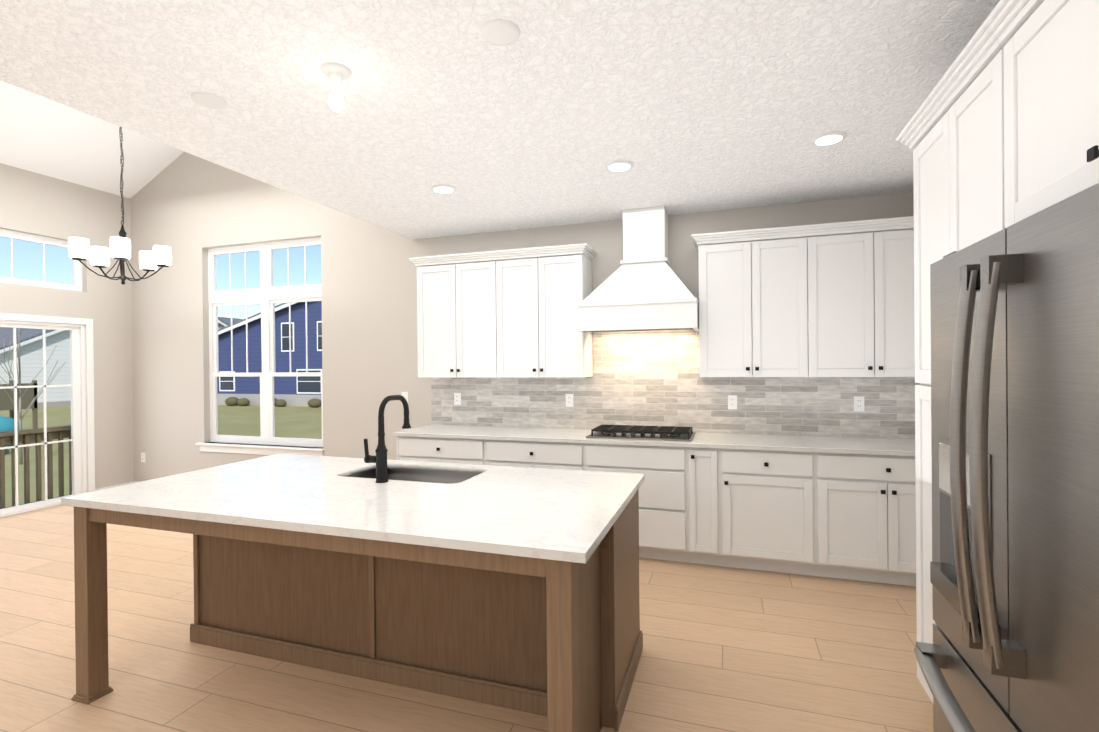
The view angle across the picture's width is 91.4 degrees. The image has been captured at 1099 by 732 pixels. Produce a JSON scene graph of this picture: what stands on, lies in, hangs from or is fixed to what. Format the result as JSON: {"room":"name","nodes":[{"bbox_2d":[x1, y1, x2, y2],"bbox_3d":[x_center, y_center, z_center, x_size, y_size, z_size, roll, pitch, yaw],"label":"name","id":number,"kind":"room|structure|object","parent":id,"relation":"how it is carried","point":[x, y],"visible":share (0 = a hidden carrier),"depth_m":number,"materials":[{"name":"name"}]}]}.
{"room":"kitchen","nodes":[
{"label":"kitchen","id":0,"kind":"room"},
{"bbox_2d":[0,163,133,492],"bbox_3d":[-6.655,-0.254,2.514,0.150,3.630,8.820,0,0,18],"label":"wall","id":1,"kind":"structure","parent":0,"point":[33,203],"depth_m":6.30,"materials":[{"name":"paint"}]},
{"bbox_2d":[0,229,82,291],"bbox_3d":[-5.764,-1.131,5.305,0.060,0.565,1.970,0,0,18],"label":"transom window","id":2,"kind":"structure","parent":1,"relation":"in","point":[76,274],"depth_m":5.89,"materials":[{"name":"white plastic"}]},
{"bbox_2d":[0,320,86,516],"bbox_3d":[-5.703,0.536,5.349,0.130,2.010,1.830,0,0,18],"label":"sliding door","id":3,"kind":"structure","parent":1,"relation":"in","point":[78,404],"depth_m":6.10,"materials":[{"name":"white plastic"}]},
{"bbox_2d":[0,313,94,491],"bbox_3d":[-5.629,0.500,5.324,0.028,2.080,1.970,0,0,18],"label":"door frame","id":4,"kind":"structure","parent":1,"relation":"attached to","point":[89,400],"depth_m":6.20,"materials":[{"name":"white wood"}]},
{"bbox_2d":[95,482,132,490],"bbox_3d":[-5.240,1.485,6.457,0.014,0.095,0.408,0,0,18],"label":"baseboard","id":5,"kind":"structure","parent":1,"relation":"attached to","point":[115,485],"depth_m":6.45,"materials":[{"name":"white wood"}]},
{"bbox_2d":[0,80,183,198],"bbox_3d":[-4.737,-2.591,1.938,4.190,1.200,8.670,0,0,18],"label":"ceiling","id":6,"kind":"structure","parent":0,"point":[39,134],"depth_m":5.68,"materials":[{"name":"white paint"}]},
{"bbox_2d":[68,127,171,284],"bbox_3d":[-3.771,-1.898,4.704,0.670,2.375,0.697,0,0,18],"label":"chandelier","id":7,"kind":"object","parent":6,"relation":"hanging from","point":[80,249],"visible":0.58,"depth_m":4.70,"materials":[{"name":"black"}]},
{"bbox_2d":[0,504,932,731],"bbox_3d":[-2.529,1.586,1.232,8.760,0.120,8.970,0,0,18],"label":"floor","id":8,"kind":"structure","parent":0,"point":[729,649],"depth_m":2.70,"materials":[{"name":"brown wood"}]},
{"bbox_2d":[61,483,642,731],"bbox_3d":[-0.843,1.063,2.632,2.404,0.885,1.218,0,0,18],"label":"kitchen island","id":9,"kind":"object","parent":8,"relation":"on","point":[513,588],"depth_m":2.44,"materials":[{"name":"wood"}]},
{"bbox_2d":[61,455,644,562],"bbox_3d":[-0.860,0.603,2.650,2.464,0.032,1.250,0,0,18],"label":"island countertop","id":10,"kind":"structure","parent":9,"relation":"on","point":[538,511],"depth_m":2.35,"materials":[{"name":"white stone"}]},
{"bbox_2d":[361,395,410,482],"bbox_3d":[-0.852,0.369,2.835,0.136,0.434,0.281,0,0,18],"label":"faucet","id":11,"kind":"object","parent":10,"relation":"on","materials":[{"name":"black metal"}]},
{"bbox_2d":[349,467,480,482],"bbox_3d":[-0.747,0.718,2.961,0.810,0.227,0.470,0,0,18],"label":"sink","id":12,"kind":"object","parent":10,"relation":"in","point":[422,474],"depth_m":3.15,"materials":[{"name":"grey metal"}]},
{"bbox_2d":[397,436,492,464],"bbox_3d":[-0.810,1.053,4.886,0.934,0.884,0.638,0,0,18],"label":"base cabinet","id":13,"kind":"object","parent":8,"relation":"on","point":[423,449],"depth_m":4.58,"materials":[{"name":"white paint"}]},
{"bbox_2d":[393,424,914,455],"bbox_3d":[0.734,0.582,4.361,4.228,0.032,0.653,0,0,18],"label":"countertop","id":14,"kind":"structure","parent":13,"relation":"on","point":[854,445],"depth_m":4.10,"materials":[{"name":"stone"}]},
{"bbox_2d":[586,424,694,441],"bbox_3d":[0.749,0.537,4.356,0.810,0.056,0.485,0,0,18],"label":"gas cooktop","id":15,"kind":"object","parent":14,"relation":"in","point":[660,433],"visible":1,"depth_m":4.25,"materials":[{"name":"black metal"}]},
{"bbox_2d":[493,440,584,470],"bbox_3d":[-0.068,1.047,4.639,0.927,0.884,0.638,0,0,18],"label":"base cabinet","id":16,"kind":"object","parent":8,"relation":"on","point":[549,455],"depth_m":4.31,"materials":[{"name":"white paint"}]},
{"bbox_2d":[585,444,696,563],"bbox_3d":[0.736,1.040,4.371,0.916,0.884,0.638,0,0,18],"label":"base cabinet","id":17,"kind":"object","parent":8,"relation":"on","point":[667,494],"depth_m":4.01,"materials":[{"name":"white paint"}]},
{"bbox_2d":[697,448,732,566],"bbox_3d":[1.256,1.036,4.198,0.303,0.884,0.638,0,0,18],"label":"base cabinet","id":18,"kind":"object","parent":8,"relation":"on","point":[714,466],"depth_m":3.89,"materials":[{"name":"white paint"}]},
{"bbox_2d":[733,449,832,577],"bbox_3d":[1.632,1.033,4.072,0.760,0.884,0.638,0,0,18],"label":"base cabinet","id":19,"kind":"object","parent":8,"relation":"on","point":[781,498],"depth_m":3.75,"materials":[{"name":"white paint"}]},
{"bbox_2d":[829,453,915,585],"bbox_3d":[2.299,1.027,3.850,0.942,0.884,0.638,0,0,18],"label":"base cabinet","id":20,"kind":"object","parent":8,"relation":"on","point":[843,516],"depth_m":3.58,"materials":[{"name":"white paint"}]},
{"bbox_2d":[897,24,1006,702],"bbox_3d":[1.763,0.231,1.886,0.706,2.502,0.853,0,0,18],"label":"pantry cabinet","id":21,"kind":"object","parent":8,"relation":"on","point":[951,134],"visible":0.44,"depth_m":1.98,"materials":[{"name":"white paint"}]},
{"bbox_2d":[914,183,1098,731],"bbox_3d":[1.352,0.582,1.065,0.916,1.815,0.930,0,0,18],"label":"refrigerator","id":22,"kind":"object","parent":8,"relation":"on","point":[1014,563],"visible":1,"depth_m":1.12,"materials":[{"name":"metal"}]},
{"bbox_2d":[0,0,999,239],"bbox_3d":[-0.582,-1.720,0.560,4.590,0.920,8.670,0,0,18],"label":"ceiling","id":23,"kind":"structure","parent":0,"point":[683,106],"depth_m":2.49,"materials":[{"name":"white paint"}]},
{"bbox_2d":[191,92,227,109],"bbox_3d":[-1.608,-1.249,2.539,0.147,0.017,0.147,-1,0,-27],"label":"cover","id":24,"kind":"object","parent":23,"relation":"attached to","point":[207,100],"depth_m":2.52,"materials":[{"name":"white plastic"}]},
{"bbox_2d":[321,62,351,111],"bbox_3d":[-0.911,-1.177,2.294,0.124,0.173,0.124,0,0,18],"label":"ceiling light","id":25,"kind":"object","parent":23,"relation":"attached to","point":[337,74],"visible":1,"depth_m":2.27,"materials":[{"name":"white"}]},
{"bbox_2d":[430,184,455,193],"bbox_3d":[-0.760,-1.265,3.842,0.183,0.012,0.183,-1,0,-27],"label":"recessed light","id":26,"kind":"object","parent":23,"relation":"in","point":[438,188],"depth_m":3.81,"materials":[{"name":"white plastic"}]},
{"bbox_2d":[481,19,519,45],"bbox_3d":[-0.186,-1.261,2.038,0.147,0.017,0.147,-1,0,-27],"label":"cover","id":27,"kind":"object","parent":23,"relation":"attached to","point":[500,32],"depth_m":2.02,"materials":[{"name":"white plastic"}]},
{"bbox_2d":[605,160,633,171],"bbox_3d":[0.447,-1.275,3.430,0.183,0.012,0.183,-1,0,-27],"label":"recessed light","id":28,"kind":"object","parent":23,"relation":"in","point":[618,165],"depth_m":3.41,"materials":[{"name":"white plastic"}]},
{"bbox_2d":[811,131,846,145],"bbox_3d":[1.581,-1.284,3.041,0.183,0.012,0.183,-1,0,-27],"label":"recessed light","id":29,"kind":"object","parent":23,"relation":"in","point":[829,138],"depth_m":3.02,"materials":[{"name":"white plastic"}]},
{"bbox_2d":[130,152,913,481],"bbox_3d":[-1.158,-0.886,5.406,8.760,4.765,0.150,0,0,18],"label":"wall","id":30,"kind":"structure","parent":0,"point":[190,210],"depth_m":5.73,"materials":[{"name":"paint"}]},
{"bbox_2d":[141,453,145,461],"bbox_3d":[-5.012,1.129,6.619,0.072,0.116,0.010,0,0,18],"label":"outlet","id":31,"kind":"object","parent":30,"relation":"attached to","point":[143,455],"depth_m":6.62,"materials":[{"name":"white plastic"}]},
{"bbox_2d":[196,237,324,455],"bbox_3d":[-3.269,-0.200,6.082,1.817,2.390,0.180,0,0,18],"label":"window","id":32,"kind":"structure","parent":30,"relation":"in","point":[267,295],"depth_m":6.11,"materials":[{"name":"white plastic"}]},
{"bbox_2d":[401,392,407,401],"bbox_3d":[-1.466,0.320,5.432,0.072,0.116,0.009,0,0,18],"label":"outlet","id":33,"kind":"object","parent":30,"relation":"attached to","point":[403,394],"depth_m":5.42,"materials":[{"name":"white plastic"}]},
{"bbox_2d":[413,255,504,377],"bbox_3d":[-0.773,-0.426,5.024,0.866,1.062,0.334,0,0,18],"label":"upper cabinet","id":34,"kind":"object","parent":30,"relation":"attached to","point":[461,302],"depth_m":4.86,"materials":[{"name":"white paint"}]},
{"bbox_2d":[501,247,592,377],"bbox_3d":[-0.073,-0.432,4.791,0.854,1.062,0.334,0,0,18],"label":"upper cabinet","id":35,"kind":"object","parent":30,"relation":"attached to","point":[511,313],"depth_m":4.61,"materials":[{"name":"white paint"}]},
{"bbox_2d":[578,206,698,334],"bbox_3d":[0.745,-0.782,4.419,0.927,1.009,0.517,0,0,18],"label":"range hood","id":36,"kind":"object","parent":30,"relation":"attached to","point":[642,289],"visible":0.96,"depth_m":4.28,"materials":[{"name":"white paint"}]},
{"bbox_2d":[431,331,919,438],"bbox_3d":[0.831,0.138,4.664,4.228,0.850,0.009,0,0,18],"label":"tile backsplash","id":37,"kind":"structure","parent":30,"relation":"attached to","point":[655,379],"depth_m":4.59,"materials":[{"name":"grey tile"}]},
{"bbox_2d":[454,393,460,404],"bbox_3d":[-0.896,0.320,5.231,0.072,0.116,0.010,0,0,18],"label":"outlet","id":38,"kind":"object","parent":37,"relation":"attached to","point":[457,396],"depth_m":5.23,"materials":[{"name":"white plastic"}]},
{"bbox_2d":[566,394,573,406],"bbox_3d":[0.182,0.311,4.872,0.072,0.116,0.010,0,0,18],"label":"outlet","id":39,"kind":"object","parent":37,"relation":"attached to","point":[569,397],"depth_m":4.87,"materials":[{"name":"white plastic"}]},
{"bbox_2d":[728,395,736,408],"bbox_3d":[1.510,0.300,4.429,0.072,0.116,0.010,0,0,18],"label":"outlet","id":40,"kind":"object","parent":37,"relation":"attached to","point":[732,399],"depth_m":4.43,"materials":[{"name":"white plastic"}]},
{"bbox_2d":[854,396,864,411],"bbox_3d":[2.386,0.293,4.137,0.072,0.116,0.010,0,0,18],"label":"outlet","id":41,"kind":"object","parent":37,"relation":"attached to","point":[858,403],"depth_m":4.13,"materials":[{"name":"white plastic"}]},
{"bbox_2d":[695,228,818,376],"bbox_3d":[1.618,-0.446,4.228,0.836,1.062,0.334,0,0,18],"label":"upper cabinet","id":42,"kind":"object","parent":30,"relation":"attached to","point":[759,295],"depth_m":4.06,"materials":[{"name":"white paint"}]},
{"bbox_2d":[819,224,914,376],"bbox_3d":[2.339,-0.452,3.987,0.930,1.062,0.334,0,0,18],"label":"upper cabinet","id":43,"kind":"object","parent":30,"relation":"attached to","point":[836,299],"depth_m":3.83,"materials":[{"name":"white paint"}]},
{"bbox_3d":[1.514,-0.312,-0.208,0.150,3.610,8.820,0,0,18],"label":"wall","id":44,"kind":"structure","parent":0,"visible":0},
{"bbox_2d":[983,0,1098,227],"bbox_3d":[1.463,0.238,0.986,0.706,2.502,1.041,0,0,18],"label":"upper cabinet","id":45,"kind":"object","parent":44,"relation":"attached to","point":[1051,99],"visible":0.9,"depth_m":1.36,"materials":[{"name":"white paint"}]},
{"label":"outside","id":46,"kind":"structure","parent":0,"visible":0},
{"bbox_2d":[0,425,71,508],"bbox_3d":[-5.877,1.304,5.365,0.198,1.198,2.400,0,0,18],"label":"guard rail","id":47,"kind":"object","parent":46,"relation":"in","point":[28,436],"visible":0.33,"depth_m":5.95,"materials":[{"name":"brown wood"}]},
{"bbox_2d":[0,405,321,506],"bbox_3d":[-15.663,2.526,47.423,220.000,0.300,200.000,0,0,18],"label":"lawn","id":48,"kind":"structure","parent":46,"point":[298,421],"depth_m":21.53,"materials":[{"name":"green plant"}]},
{"bbox_2d":[0,380,37,436],"bbox_3d":[-17.484,1.628,17.259,5.631,2.240,3.174,0,0,18],"label":"playset","id":49,"kind":"object","parent":48,"relation":"on","point":[6,403],"visible":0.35,"depth_m":18.68,"materials":[{"name":"brown wood"}]},
{"bbox_2d":[0,328,65,464],"bbox_3d":[-13.441,0.509,13.520,2.296,3.949,1.834,0,0,18],"label":"bare tree","id":50,"kind":"object","parent":48,"relation":"on","point":[20,421],"visible":0.81,"depth_m":13.53,"materials":[{"name":"beige plant"}]},
{"bbox_2d":[0,318,227,410],"bbox_3d":[-31.514,-1.623,41.081,6.740,8.350,24.700,0,0,18],"label":"house","id":51,"kind":"structure","parent":48,"relation":"on","point":[31,352],"depth_m":33.11,"materials":[{"name":"grey stone"}]},
{"bbox_2d":[218,317,242,324],"bbox_3d":[-44.603,-1.333,37.538,16.100,8.050,53.740,0,0,18],"label":"neighbouring house","id":52,"kind":"structure","parent":48,"relation":"on","point":[227,320],"depth_m":60.43,"materials":[{"name":"grey stone"}]},
{"bbox_2d":[217,301,321,406],"bbox_3d":[-8.428,-1.561,37.606,24.700,7.810,14.740,0,0,18],"label":"house","id":53,"kind":"structure","parent":48,"relation":"on","point":[296,390],"depth_m":32.88,"materials":[{"name":"blue wood"}]},
{"bbox_2d":[225,397,320,407],"bbox_3d":[-11.979,2.056,30.221,17.360,0.800,1.270,0,0,23],"label":"shrubs","id":54,"kind":"object","parent":48,"relation":"on","point":[235,401],"visible":0.65,"depth_m":32.29,"materials":[{"name":"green plant"}]}
]}

